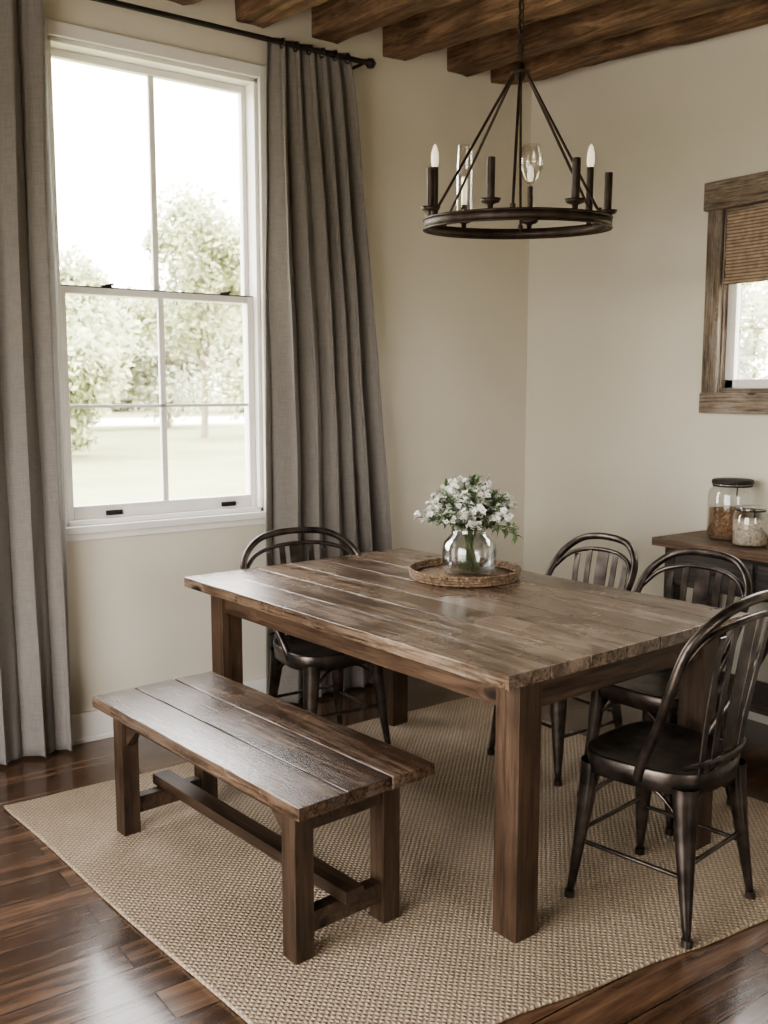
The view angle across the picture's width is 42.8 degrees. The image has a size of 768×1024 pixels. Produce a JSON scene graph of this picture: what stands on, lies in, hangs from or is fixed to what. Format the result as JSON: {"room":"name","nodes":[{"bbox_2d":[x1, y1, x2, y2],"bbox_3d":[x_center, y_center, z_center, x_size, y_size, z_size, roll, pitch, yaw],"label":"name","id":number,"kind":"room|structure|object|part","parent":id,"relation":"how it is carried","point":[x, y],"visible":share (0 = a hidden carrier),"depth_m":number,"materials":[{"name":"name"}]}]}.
{"room":"dining room","nodes":[
{"label":"dining room","id":0,"kind":"room"},
{"bbox_2d":[158,0,190,4],"bbox_3d":[1.022,-1.734,1.823,0.660,0.479,5.800,-5,9,-36],"label":"ceiling beam","id":1,"kind":"structure","parent":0,"point":[182,2],"depth_m":3.97,"materials":[{"name":"brown wood"}]},
{"bbox_2d":[234,0,329,23],"bbox_3d":[1.317,-1.763,2.035,0.651,0.470,5.800,-5,9,-36],"label":"ceiling beam","id":2,"kind":"structure","parent":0,"point":[258,11],"depth_m":4.05,"materials":[{"name":"brown wood"}]},
{"bbox_2d":[45,0,531,714],"bbox_3d":[-1.327,-0.760,3.901,5.380,3.450,0.140,-5,9,-36],"label":"wall","id":3,"kind":"structure","parent":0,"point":[451,314],"depth_m":4.80,"materials":[{"name":"paint"}]},
{"bbox_2d":[45,19,266,541],"bbox_3d":[-0.949,-0.909,4.137,1.024,1.997,0.174,-5,9,-36],"label":"window","id":4,"kind":"structure","parent":3,"relation":"attached to","point":[205,511],"depth_m":4.18,"materials":[{"name":"white paint"}]},
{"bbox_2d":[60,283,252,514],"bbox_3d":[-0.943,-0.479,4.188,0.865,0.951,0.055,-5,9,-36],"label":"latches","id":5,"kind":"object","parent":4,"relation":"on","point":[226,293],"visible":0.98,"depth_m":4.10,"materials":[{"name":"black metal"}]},
{"bbox_2d":[71,677,265,744],"bbox_3d":[-1.279,0.898,4.041,5.100,0.125,0.024,-5,9,-36],"label":"baseboard","id":6,"kind":"structure","parent":3,"relation":"attached to","point":[94,725],"depth_m":4.08,"materials":[{"name":"white paint"}]},
{"bbox_2d":[91,0,375,68],"bbox_3d":[-0.979,-1.936,3.821,2.241,0.080,0.161,-5,9,-36],"label":"curtain rod","id":7,"kind":"object","parent":3,"relation":"attached to","point":[370,63],"visible":0.9,"depth_m":4.01,"materials":[{"name":"black metal"}]},
{"bbox_2d":[0,0,72,764],"bbox_3d":[-1.580,-0.469,3.542,0.842,2.933,0.116,-5,9,-36],"label":"curtain","id":8,"kind":"object","parent":7,"relation":"hanging from","point":[35,697],"visible":1,"depth_m":3.74,"materials":[{"name":"fabric"}]},
{"bbox_2d":[265,37,391,702],"bbox_3d":[-0.226,-0.591,4.515,0.753,2.932,0.116,-5,9,-36],"label":"curtain","id":9,"kind":"object","parent":7,"relation":"hanging from","point":[326,467],"visible":0.72,"depth_m":4.44,"materials":[{"name":"fabric"}]},
{"bbox_2d":[310,0,456,42],"bbox_3d":[1.619,-1.791,2.252,0.643,0.474,5.800,-5,9,-36],"label":"ceiling beam","id":10,"kind":"structure","parent":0,"point":[334,21],"depth_m":4.16,"materials":[{"name":"brown wood"}]},
{"bbox_2d":[0,676,767,1023],"bbox_3d":[0.450,1.315,1.686,5.380,0.120,6.200,-5,9,-36],"label":"floor","id":11,"kind":"structure","parent":0,"point":[67,956],"depth_m":2.53,"materials":[{"name":"brown wood"}]},
{"bbox_2d":[4,697,767,1023],"bbox_3d":[0.163,1.056,3.227,2.187,0.013,2.077,-5,9,-36],"label":"area rug","id":12,"kind":"object","parent":11,"relation":"on","point":[208,898],"visible":0.61,"depth_m":2.85,"materials":[{"name":"carpet"}]},
{"bbox_2d":[92,671,434,964],"bbox_3d":[-0.408,0.859,2.941,0.450,0.447,1.148,-6,9,-41],"label":"wooden bench","id":13,"kind":"object","parent":12,"relation":"on","point":[312,771],"visible":1,"depth_m":2.71,"materials":[{"name":"brown wood"}]},
{"bbox_2d":[240,527,390,744],"bbox_3d":[-0.255,0.520,3.936,0.582,0.875,0.462,-5,9,-34],"label":"dining chair","id":14,"kind":"object","parent":12,"relation":"on","point":[310,658],"visible":0.62,"depth_m":3.89,"materials":[{"name":"black metal"}]},
{"bbox_2d":[184,548,748,943],"bbox_3d":[0.197,0.650,3.407,1.085,0.747,1.663,-6,9,-39],"label":"dining table","id":15,"kind":"object","parent":12,"relation":"on","point":[532,642],"visible":0.9,"depth_m":2.95,"materials":[{"name":"brown wood"}]},
{"bbox_2d":[408,557,520,587],"bbox_3d":[0.300,0.222,3.649,0.420,0.040,0.419,-2,7,-17],"label":"woven tray","id":16,"kind":"object","parent":15,"relation":"on","point":[428,571],"visible":0.94,"depth_m":3.60,"materials":[{"name":"brown wicker"}]},
{"bbox_2d":[442,524,496,576],"bbox_3d":[0.317,0.136,3.635,0.202,0.186,0.202,-5,9,-36],"label":"glass vase","id":17,"kind":"object","parent":16,"relation":"on","point":[481,572],"visible":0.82,"depth_m":3.62,"materials":[{"name":"clear glass"}]},
{"bbox_2d":[414,471,523,571],"bbox_3d":[0.293,0.030,3.631,0.396,0.373,0.367,-2,7,-16],"label":"flower bouquet","id":18,"kind":"object","parent":17,"relation":"in","point":[470,506],"visible":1,"depth_m":3.56,"materials":[{"name":"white plant"}]},
{"bbox_2d":[487,532,637,786],"bbox_3d":[0.709,0.534,3.817,0.462,0.874,0.460,-5,9,-34],"label":"dining chair","id":19,"kind":"object","parent":12,"relation":"on","point":[558,709],"visible":0.4,"depth_m":3.82,"materials":[{"name":"black metal"}]},
{"bbox_2d":[577,548,751,835],"bbox_3d":[0.988,0.583,3.426,0.462,0.874,0.467,-6,9,-38],"label":"dining chair","id":20,"kind":"object","parent":12,"relation":"on","point":[645,693],"visible":0.41,"depth_m":3.42,"materials":[{"name":"black metal"}]},
{"bbox_2d":[564,590,767,948],"bbox_3d":[0.816,0.645,2.726,0.525,0.926,0.462,-7,10,-44],"label":"dining chair","id":21,"kind":"object","parent":12,"relation":"on","point":[659,756],"visible":1,"depth_m":2.62,"materials":[{"name":"black metal"}]},
{"bbox_2d":[652,530,767,715],"bbox_3d":[1.713,0.571,3.856,0.371,0.820,1.375,-5,9,-36],"label":"console table","id":22,"kind":"object","parent":11,"relation":"on","point":[755,560],"visible":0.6,"depth_m":4.06,"materials":[{"name":"brown wood"}]},
{"bbox_2d":[706,478,756,539],"bbox_3d":[1.496,-0.018,4.218,0.198,0.254,0.198,-5,9,-36],"label":"storage jar","id":23,"kind":"object","parent":22,"relation":"on","point":[719,519],"visible":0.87,"depth_m":4.16,"materials":[{"name":"clear glass"}]},
{"bbox_2d":[731,505,767,547],"bbox_3d":[1.493,0.055,3.995,0.140,0.164,0.140,-5,9,-36],"label":"storage jar","id":24,"kind":"object","parent":22,"relation":"on","point":[746,532],"visible":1,"depth_m":3.95,"materials":[{"name":"clear glass"}]},
{"bbox_2d":[383,0,603,59],"bbox_3d":[1.945,-1.820,2.486,0.652,0.473,5.800,-5,9,-36],"label":"ceiling beam","id":25,"kind":"structure","parent":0,"point":[458,22],"depth_m":4.25,"materials":[{"name":"brown wood"}]},
{"bbox_2d":[446,0,761,73],"bbox_3d":[2.254,-1.850,2.707,0.652,0.478,5.800,-5,9,-36],"label":"ceiling beam","id":26,"kind":"structure","parent":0,"point":[606,18],"depth_m":4.27,"materials":[{"name":"brown wood"}]},
{"bbox_2d":[490,0,767,86],"bbox_3d":[1.619,-2.065,3.870,0.421,0.337,3.143,-5,9,-36],"label":"ceiling beam","id":27,"kind":"structure","parent":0,"point":[753,16],"depth_m":4.32,"materials":[{"name":"brown wood"}]},
{"bbox_2d":[523,27,767,682],"bbox_3d":[2.613,-0.639,2.934,0.140,3.450,6.060,-5,9,-36],"label":"wall","id":28,"kind":"structure","parent":0,"point":[619,442],"depth_m":4.72,"materials":[{"name":"paint"}]},
{"bbox_2d":[699,171,767,413],"bbox_3d":[1.783,-0.903,4.018,0.185,1.005,1.020,-5,9,-36],"label":"window","id":29,"kind":"structure","parent":28,"relation":"in","point":[744,199],"depth_m":4.29,"materials":[{"name":"brown wood"}]},
{"bbox_3d":[1.778,-0.891,4.022,0.030,0.760,0.824,-5,9,-36],"label":"sash","id":30,"kind":"part","parent":29,"relation":"part of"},
{"bbox_2d":[724,206,767,284],"bbox_3d":[1.743,-1.113,3.969,0.028,0.307,0.818,-5,9,-36],"label":"woven shade","id":31,"kind":"object","parent":29,"relation":"attached to","point":[746,230],"depth_m":4.21,"materials":[{"name":"brown wicker"}]},
{"bbox_2d":[742,710,767,724],"bbox_3d":[2.513,1.010,3.142,0.018,0.125,5.902,-5,9,-36],"label":"baseboard","id":32,"kind":"structure","parent":28,"relation":"attached to","point":[757,717],"depth_m":4.32,"materials":[{"name":"white paint"}]},
{"bbox_3d":[0.450,-1.781,1.300,5.300,0.421,6.120,-5,9,-36],"label":"ceiling","id":33,"kind":"structure","parent":0,"visible":0},
{"bbox_2d":[421,0,616,238],"bbox_3d":[0.456,-1.511,3.342,0.671,1.108,0.662,6,9,41],"label":"chandelier","id":34,"kind":"object","parent":33,"relation":"hanging from","point":[598,221],"visible":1,"depth_m":3.30,"materials":[{"name":"metal"}]},
{"bbox_3d":[0.462,-1.783,3.281,0.110,0.553,0.110,-5,9,-36],"label":"chain","id":35,"kind":"part","parent":34,"relation":"part of","materials":[{"name":"metal"}]},
{"label":"outside","id":36,"kind":"structure","parent":0,"visible":0},
{"bbox_2d":[72,397,245,505],"bbox_3d":[-3.899,-6.105,64.818,370.000,0.100,410.000,-5,9,-36],"label":"lawn","id":37,"kind":"structure","parent":36,"point":[124,465],"depth_m":26.26,"materials":[{"name":"green plant"}]},
{"bbox_2d":[67,317,131,452],"bbox_3d":[-9.075,-3.321,26.505,4.230,3.875,4.034,-5,9,-36],"label":"tree","id":38,"kind":"object","parent":37,"relation":"on","point":[89,362],"visible":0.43,"depth_m":26.34,"materials":[{"name":"green plant"}]},
{"bbox_2d":[59,243,144,409],"bbox_3d":[-10.092,-5.284,30.342,5.417,6.814,5.391,-5,9,-36],"label":"tree","id":39,"kind":"object","parent":37,"relation":"on","point":[69,275],"visible":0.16,"depth_m":30.39,"materials":[{"name":"green plant"}]},
{"bbox_2d":[92,297,126,400],"bbox_3d":[-26.513,-13.523,83.926,10.255,9.924,10.007,-5,9,-36],"label":"tree","id":40,"kind":"object","parent":37,"relation":"on","point":[114,297],"visible":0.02,"depth_m":83.53,"materials":[{"name":"green plant"}]},
{"bbox_2d":[110,284,185,410],"bbox_3d":[-22.203,-14.756,88.458,9.593,11.652,10.060,-5,9,-36],"label":"tree","id":41,"kind":"object","parent":37,"relation":"on","point":[123,400],"visible":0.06,"depth_m":87.73,"materials":[{"name":"green plant"}]},
{"bbox_2d":[112,303,240,427],"bbox_3d":[-10.928,-7.799,49.587,7.101,7.052,5.909,-5,9,-36],"label":"tree","id":42,"kind":"object","parent":37,"relation":"on","point":[184,369],"visible":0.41,"depth_m":48.80,"materials":[{"name":"green plant"}]},
{"bbox_2d":[116,177,243,437],"bbox_3d":[-6.870,-7.828,38.836,6.467,9.760,7.454,-6,9,-40],"label":"tree","id":43,"kind":"object","parent":37,"relation":"on","point":[206,270],"visible":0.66,"depth_m":37.21,"materials":[{"name":"green plant"}]},
{"bbox_2d":[197,291,243,411],"bbox_3d":[-10.867,-14.361,82.675,10.002,13.107,9.586,-5,9,-36],"label":"tree","id":44,"kind":"object","parent":37,"relation":"on","point":[236,349],"visible":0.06,"depth_m":81.14,"materials":[{"name":"green plant"}]},
{"bbox_2d":[212,313,243,409],"bbox_3d":[-9.431,-14.008,85.158,12.831,11.063,11.795,-5,9,-36],"label":"tree","id":45,"kind":"object","parent":37,"relation":"on","point":[240,313],"visible":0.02,"depth_m":84.43,"materials":[{"name":"green plant"}]},
{"bbox_2d":[739,281,767,378],"bbox_3d":[9.292,-3.962,25.339,4.426,5.425,4.656,-5,9,-36],"label":"tree","id":46,"kind":"object","parent":37,"relation":"on","point":[749,344],"visible":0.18,"depth_m":24.63,"materials":[{"name":"green plant"}]},
{"bbox_2d":[743,282,767,355],"bbox_3d":[9.678,-3.406,20.430,4.638,5.536,4.754,-5,9,-36],"label":"tree","id":47,"kind":"object","parent":37,"relation":"on","point":[755,294],"visible":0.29,"depth_m":20.68,"materials":[{"name":"green plant"}]},
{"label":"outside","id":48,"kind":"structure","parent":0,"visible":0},
{"bbox_2d":[80,416,244,426],"bbox_3d":[7.079,-7.457,75.145,220.000,0.030,14.000,-5,9,-36],"label":"gravel road","id":49,"kind":"structure","parent":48,"point":[105,422],"depth_m":58.62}
]}

